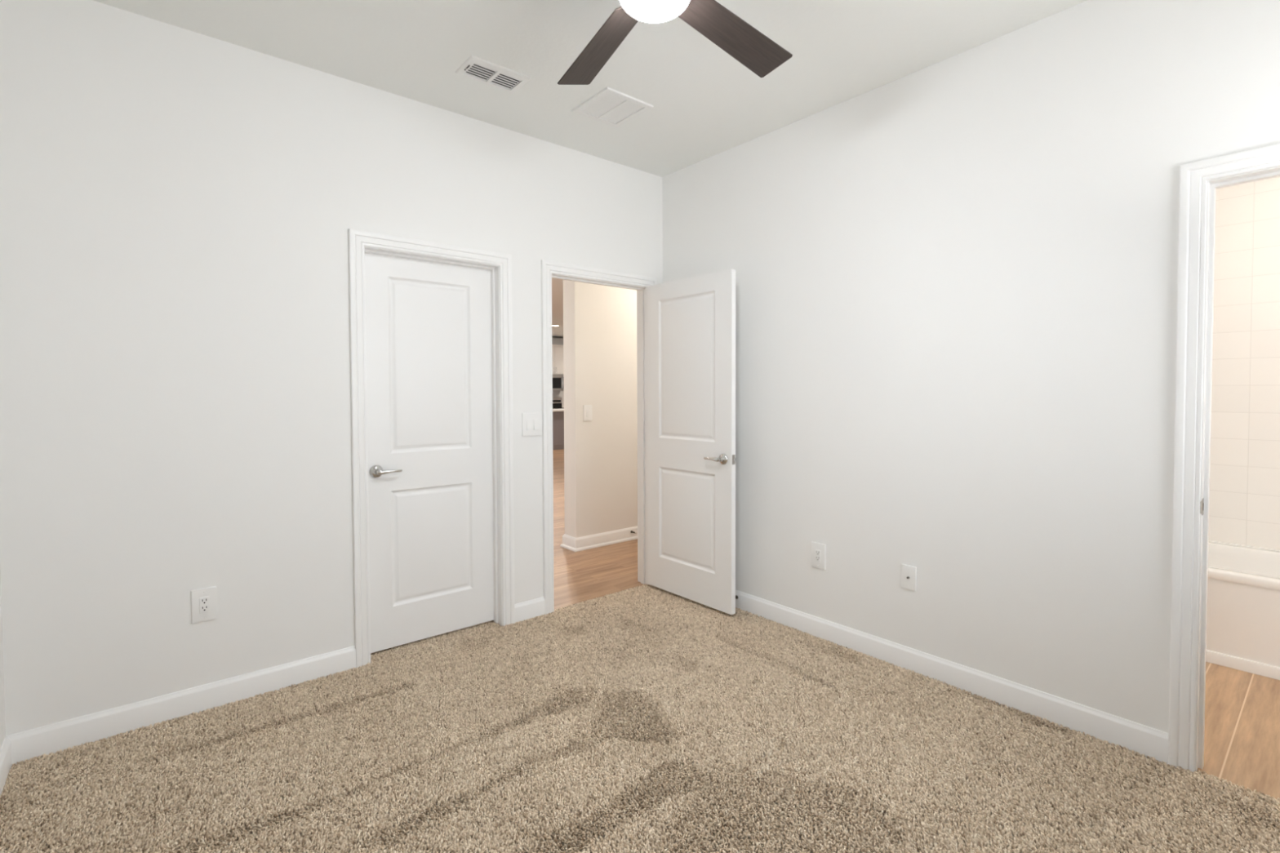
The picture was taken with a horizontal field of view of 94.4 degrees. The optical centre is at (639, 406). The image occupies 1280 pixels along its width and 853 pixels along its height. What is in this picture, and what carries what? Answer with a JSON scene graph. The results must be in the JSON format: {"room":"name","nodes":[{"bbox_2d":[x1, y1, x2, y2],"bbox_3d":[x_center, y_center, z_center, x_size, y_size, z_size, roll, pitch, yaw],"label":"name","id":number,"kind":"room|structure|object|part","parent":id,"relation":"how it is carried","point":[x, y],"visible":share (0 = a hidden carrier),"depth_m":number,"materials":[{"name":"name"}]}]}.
{"room":"empty bedroom","nodes":[
{"label":"empty bedroom","id":0,"kind":"room"},
{"bbox_2d":[0,568,5,748],"bbox_3d":[-1.112,-0.065,0.608,0.115,2.884,3.820,-1,2,-40],"label":"wall","id":1,"kind":"structure","parent":0,"point":[2,727],"depth_m":2.11,"materials":[{"name":"white paint"}]},
{"bbox_2d":[0,736,11,795],"bbox_3d":[-1.122,1.276,0.761,0.015,0.112,3.620,-1,2,-40],"label":"baseboard","id":2,"kind":"structure","parent":1,"relation":"attached to","point":[6,748],"depth_m":2.06,"materials":[{"name":"white paint"}]},
{"bbox_2d":[0,0,662,735],"bbox_3d":[-0.339,-0.149,3.825,5.608,2.884,0.115,-1,2,-40],"label":"wall","id":3,"kind":"structure","parent":0,"point":[179,206],"depth_m":2.48,"materials":[{"name":"white paint"}]},
{"bbox_2d":[5,645,355,765],"bbox_3d":[-1.837,1.234,2.513,1.174,0.112,0.015,-1,2,-40],"label":"baseboard","id":4,"kind":"structure","parent":3,"relation":"attached to","point":[54,737],"depth_m":2.43,"materials":[{"name":"white paint"}]},
{"bbox_2d":[191,586,217,623],"bbox_3d":[-1.841,0.837,2.505,0.086,0.137,0.011,-1,2,-40],"label":"power outlet","id":5,"kind":"object","parent":3,"relation":"attached to","point":[204,601],"visible":1,"depth_m":2.50,"materials":[{"name":"white plastic"}]},
{"bbox_2d":[199,595,209,613],"bbox_3d":[-1.840,0.837,2.503,0.034,0.067,0.007,-1,2,-40],"label":"receptacle","id":6,"kind":"object","parent":5,"relation":"attached to","point":[204,601],"depth_m":2.50,"materials":[{"name":"white plastic"}]},
{"bbox_2d":[364,253,493,653],"bbox_3d":[-1.130,0.233,3.221,0.706,2.032,0.151,-1,2,-40],"label":"door","id":7,"kind":"structure","parent":3,"relation":"in","point":[428,324],"depth_m":3.19,"materials":[{"name":"white paint"}]},
{"bbox_3d":[-1.331,0.330,3.003,0.067,0.067,0.043,-1,2,-40],"label":"handle","id":8,"kind":"part","parent":7,"relation":"part of","materials":[{"name":"silver metal"}]},
{"bbox_3d":[-1.274,0.330,3.015,0.127,0.025,0.016,-1,2,-40],"label":"lever","id":9,"kind":"part","parent":7,"relation":"part of","materials":[{"name":"silver metal"}]},
{"bbox_2d":[348,228,515,668],"bbox_3d":[-1.099,0.203,3.183,0.857,2.130,0.134,-1,2,-40],"label":"door frame","id":10,"kind":"structure","parent":3,"relation":"attached to","point":[361,242],"depth_m":3.15,"materials":[{"name":"white paint"}]},
{"bbox_2d":[514,596,544,622],"bbox_3d":[-0.655,1.204,3.506,0.201,0.112,0.015,-1,2,-40],"label":"baseboard","id":11,"kind":"structure","parent":3,"relation":"attached to","point":[532,608],"depth_m":3.50,"materials":[{"name":"white paint"}]},
{"bbox_2d":[521,413,542,435],"bbox_3d":[-0.635,0.104,3.499,0.132,0.134,0.015,-1,2,-40],"label":"light switch","id":12,"kind":"object","parent":3,"relation":"attached to","point":[531,423],"visible":1,"depth_m":3.49,"materials":[{"name":"white plastic"}]},
{"bbox_2d":[541,259,657,615],"bbox_3d":[-0.269,0.183,3.879,0.908,2.130,0.134,-1,2,-40],"label":"door frame","id":13,"kind":"structure","parent":3,"relation":"attached to","point":[549,269],"depth_m":3.64,"materials":[{"name":"white paint"}]},
{"bbox_2d":[645,269,735,614],"bbox_3d":[0.303,0.206,3.771,0.151,2.030,0.778,-1,2,-40],"label":"door","id":14,"kind":"structure","parent":3,"relation":"in","point":[691,322],"depth_m":3.71,"materials":[{"name":"white paint"}]},
{"bbox_3d":[0.425,0.310,3.527,0.016,0.025,0.127,-1,2,-40],"label":"lever","id":15,"kind":"part","parent":14,"relation":"part of","materials":[{"name":"silver metal"}]},
{"bbox_3d":[0.480,0.311,3.506,0.043,0.067,0.067,-1,2,-40],"label":"handle","id":16,"kind":"part","parent":14,"relation":"part of","materials":[{"name":"silver metal"}]},
{"bbox_2d":[551,337,564,407],"bbox_3d":[-4.717,-0.401,14.252,13.500,2.884,0.100,-1,2,-40],"label":"wall","id":17,"kind":"structure","parent":0,"point":[555,393],"depth_m":16.29,"materials":[{"name":"white paint"}]},
{"bbox_2d":[551,344,563,374],"bbox_3d":[-2.367,-1.258,15.892,0.800,0.800,0.376,-1,2,-40],"label":"upper cabinet","id":18,"kind":"object","parent":17,"relation":"attached to","point":[557,349],"visible":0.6,"depth_m":15.84,"materials":[{"name":"white paint"}]},
{"bbox_3d":[-2.414,-1.230,15.654,0.373,0.715,0.006,-1,2,-40],"label":"door rail","id":19,"kind":"part","parent":18,"relation":"part of","materials":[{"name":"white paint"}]},
{"bbox_3d":[-2.374,-1.628,15.890,0.800,0.060,0.358,-1,2,-40],"label":"crown","id":20,"kind":"part","parent":18,"relation":"part of","materials":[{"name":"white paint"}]},
{"bbox_2d":[552,374,564,391],"bbox_3d":[-2.344,-0.641,15.882,0.760,0.424,0.443,-1,2,-40],"label":"microwave","id":21,"kind":"object","parent":18,"relation":"attached to","point":[557,380],"visible":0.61,"depth_m":15.79,"materials":[{"name":"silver metal"}]},
{"bbox_3d":[-2.301,-0.636,15.699,0.590,0.325,0.024,-1,2,-40],"label":"door","id":22,"kind":"part","parent":21,"relation":"part of","materials":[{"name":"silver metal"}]},
{"bbox_3d":[-2.133,-1.237,15.906,0.373,0.715,0.020,-1,2,-40],"label":"door","id":23,"kind":"part","parent":18,"relation":"part of","materials":[{"name":"white paint"}]},
{"bbox_3d":[-2.125,-1.237,15.896,0.373,0.715,0.006,-1,2,-40],"label":"door rail","id":24,"kind":"part","parent":18,"relation":"part of","materials":[{"name":"white paint"}]},
{"bbox_2d":[551,337,563,345],"bbox_3d":[-2.359,-1.749,15.914,2.900,0.180,0.340,-1,2,-40],"label":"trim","id":25,"kind":"structure","parent":17,"relation":"attached to","point":[554,340],"depth_m":15.83,"materials":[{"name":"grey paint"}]},
{"bbox_2d":[92,0,1087,337],"bbox_3d":[-0.240,-1.771,8.877,13.500,0.100,15.420,-1,2,-40],"label":"ceiling","id":26,"kind":"structure","parent":0,"point":[707,104],"depth_m":2.61,"materials":[{"name":"white paint"}]},
{"bbox_2d":[454,54,531,93],"bbox_3d":[-0.691,-1.554,2.794,0.299,0.022,0.187,-1,2,-40],"label":"ceiling vent","id":27,"kind":"object","parent":26,"relation":"in","point":[476,68],"visible":1,"depth_m":2.78,"materials":[{"name":"silver metal"}]},
{"bbox_2d":[572,87,653,128],"bbox_3d":[-0.145,-1.570,3.121,0.300,0.010,0.313,-1,2,-40],"label":"ceiling vent","id":28,"kind":"object","parent":26,"relation":"in","point":[611,107],"visible":1,"depth_m":3.11,"materials":[{"name":"silver metal"}]},
{"bbox_2d":[557,0,792,84],"bbox_3d":[0.061,-1.363,1.806,1.302,0.358,1.329,-1,2,-40],"label":"ceiling fan","id":29,"kind":"object","parent":26,"relation":"hanging from","point":[732,34],"visible":1,"depth_m":2.05,"materials":[{"name":"brown wood"}]},
{"bbox_3d":[-0.146,-1.291,2.146,0.142,0.006,0.531,-15,8,-26],"label":"blade","id":30,"kind":"part","parent":29,"relation":"part of","materials":[{"name":"brown wood"}]},
{"bbox_3d":[0.045,-1.216,1.778,0.221,0.065,0.221,-1,2,-40],"label":"lamp shade","id":31,"kind":"part","parent":29,"relation":"part of","materials":[{"name":"white glass"}]},
{"bbox_3d":[0.337,-1.291,2.072,0.531,0.006,0.142,-2,-11,-45],"label":"blade","id":32,"kind":"part","parent":29,"relation":"part of","materials":[{"name":"brown wood"}]},
{"bbox_2d":[563,280,637,537],"bbox_3d":[0.247,-0.201,5.762,2.218,2.884,0.178,-1,2,-40],"label":"wall","id":33,"kind":"structure","parent":0,"point":[600,322],"depth_m":5.15,"materials":[{"name":"white paint"}]},
{"bbox_2d":[560,533,576,551],"bbox_3d":[-0.609,1.162,5.074,0.029,0.110,0.236,-1,2,-40],"label":"baseboard","id":34,"kind":"structure","parent":33,"relation":"attached to","point":[568,541],"depth_m":5.07,"materials":[{"name":"white paint"}]},
{"bbox_2d":[583,404,592,421],"bbox_3d":[-0.444,0.051,5.062,0.086,0.134,0.015,-1,2,-40],"label":"light switch","id":35,"kind":"object","parent":33,"relation":"attached to","point":[587,408],"visible":1,"depth_m":5.06,"materials":[{"name":"white plastic"}]},
{"bbox_2d":[575,525,637,551],"bbox_3d":[0.135,1.147,5.563,1.797,0.110,0.029,-1,2,-40],"label":"baseboard","id":36,"kind":"structure","parent":33,"relation":"attached to","point":[599,540],"depth_m":5.19,"materials":[{"name":"white paint"}]},
{"bbox_2d":[1,448,1279,852],"bbox_3d":[-0.076,1.149,8.768,13.500,0.056,15.900,-1,2,-40],"label":"floor","id":37,"kind":"structure","parent":0,"point":[1242,732],"depth_m":2.47,"materials":[{"name":"brown wood"}]},
{"bbox_2d":[552,408,564,449],"bbox_3d":[-1.581,0.511,14.588,2.500,0.927,0.890,-1,2,-40],"label":"kitchen island","id":38,"kind":"object","parent":37,"relation":"on","point":[557,414],"visible":0.08,"depth_m":13.78,"materials":[{"name":"grey paint"}]},
{"bbox_2d":[552,408,564,411],"bbox_3d":[-1.583,0.068,14.576,2.500,0.040,0.890,-1,2,-40],"label":"island countertop","id":39,"kind":"structure","parent":38,"relation":"on","point":[562,409],"depth_m":13.80,"materials":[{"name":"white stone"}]},
{"bbox_2d":[552,397,564,408],"bbox_3d":[-2.254,0.349,15.805,0.770,1.190,0.708,-1,2,-40],"label":"range","id":40,"kind":"object","parent":37,"relation":"on","point":[557,402],"visible":0.22,"depth_m":16.13,"materials":[{"name":"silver metal"}]},
{"bbox_3d":[-2.456,-0.171,16.030,0.760,0.160,0.084,-1,2,-40],"label":"control panel","id":41,"kind":"part","parent":40,"relation":"part of","materials":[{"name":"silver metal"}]},
{"bbox_2d":[0,584,1279,852],"bbox_3d":[0.054,1.292,1.854,3.237,0.017,3.797,-1,2,-40],"label":"carpet","id":42,"kind":"object","parent":37,"relation":"on","point":[28,782],"visible":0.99,"depth_m":2.12,"materials":[{"name":"beige carpet"}]},
{"bbox_2d":[1205,539,1279,679],"bbox_3d":[3.090,1.020,3.168,0.767,0.464,1.538,-1,2,-40],"label":"bathtub","id":43,"kind":"object","parent":37,"relation":"on","point":[1243,615],"visible":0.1,"depth_m":2.86,"materials":[{"name":"white ceramic"}]},
{"bbox_2d":[1207,542,1279,590],"bbox_3d":[3.092,0.972,3.168,0.760,0.353,1.538,-1,2,-40],"label":"basin","id":44,"kind":"object","parent":43,"relation":"in","point":[1231,566],"depth_m":3.24,"materials":[{"name":"white ceramic"}]},
{"bbox_2d":[662,0,1279,733],"bbox_3d":[1.433,-0.128,2.744,0.115,2.884,3.820,-1,2,-40],"label":"wall","id":45,"kind":"structure","parent":0,"point":[956,276],"depth_m":2.56,"materials":[{"name":"white paint"}]},
{"bbox_2d":[811,542,826,569],"bbox_3d":[0.970,0.810,3.225,0.011,0.137,0.086,-1,2,-40],"label":"power outlet","id":46,"kind":"object","parent":45,"relation":"attached to","point":[818,550],"visible":1,"depth_m":3.22,"materials":[{"name":"white plastic"}]},
{"bbox_2d":[814,549,820,562],"bbox_3d":[0.969,0.810,3.224,0.007,0.067,0.034,-1,2,-40],"label":"receptacle","id":47,"kind":"object","parent":46,"relation":"attached to","point":[817,552],"depth_m":3.22,"materials":[{"name":"white plastic"}]},
{"bbox_2d":[901,564,916,591],"bbox_3d":[1.288,0.819,2.843,0.017,0.114,0.070,-1,2,-40],"label":"outlet","id":48,"kind":"object","parent":45,"relation":"attached to","point":[908,573],"visible":1,"depth_m":2.84,"materials":[{"name":"white plastic"}]},
{"bbox_2d":[735,590,1168,764],"bbox_3d":[1.029,1.208,3.163,0.015,0.112,2.705,-1,2,-40],"label":"baseboard","id":49,"kind":"structure","parent":45,"relation":"attached to","point":[1146,740],"depth_m":2.60,"materials":[{"name":"white paint"}]},
{"bbox_2d":[1168,143,1279,772],"bbox_3d":[2.212,0.227,1.811,0.134,2.130,0.854,-1,2,-40],"label":"door frame","id":50,"kind":"structure","parent":45,"relation":"attached to","point":[1199,181],"depth_m":2.07,"materials":[{"name":"white paint"}]},
{"bbox_3d":[1.957,0.348,2.064,0.036,0.058,0.007,-1,2,-40],"label":"strike plate","id":51,"kind":"part","parent":50,"relation":"part of","materials":[{"name":"silver metal"}]},
{"bbox_2d":[1208,177,1279,549],"bbox_3d":[3.662,-0.052,3.129,0.098,2.700,2.500,-1,2,-40],"label":"wall","id":52,"kind":"structure","parent":0,"point":[1244,502],"depth_m":3.34,"materials":[{"name":"white tile"}]}
]}

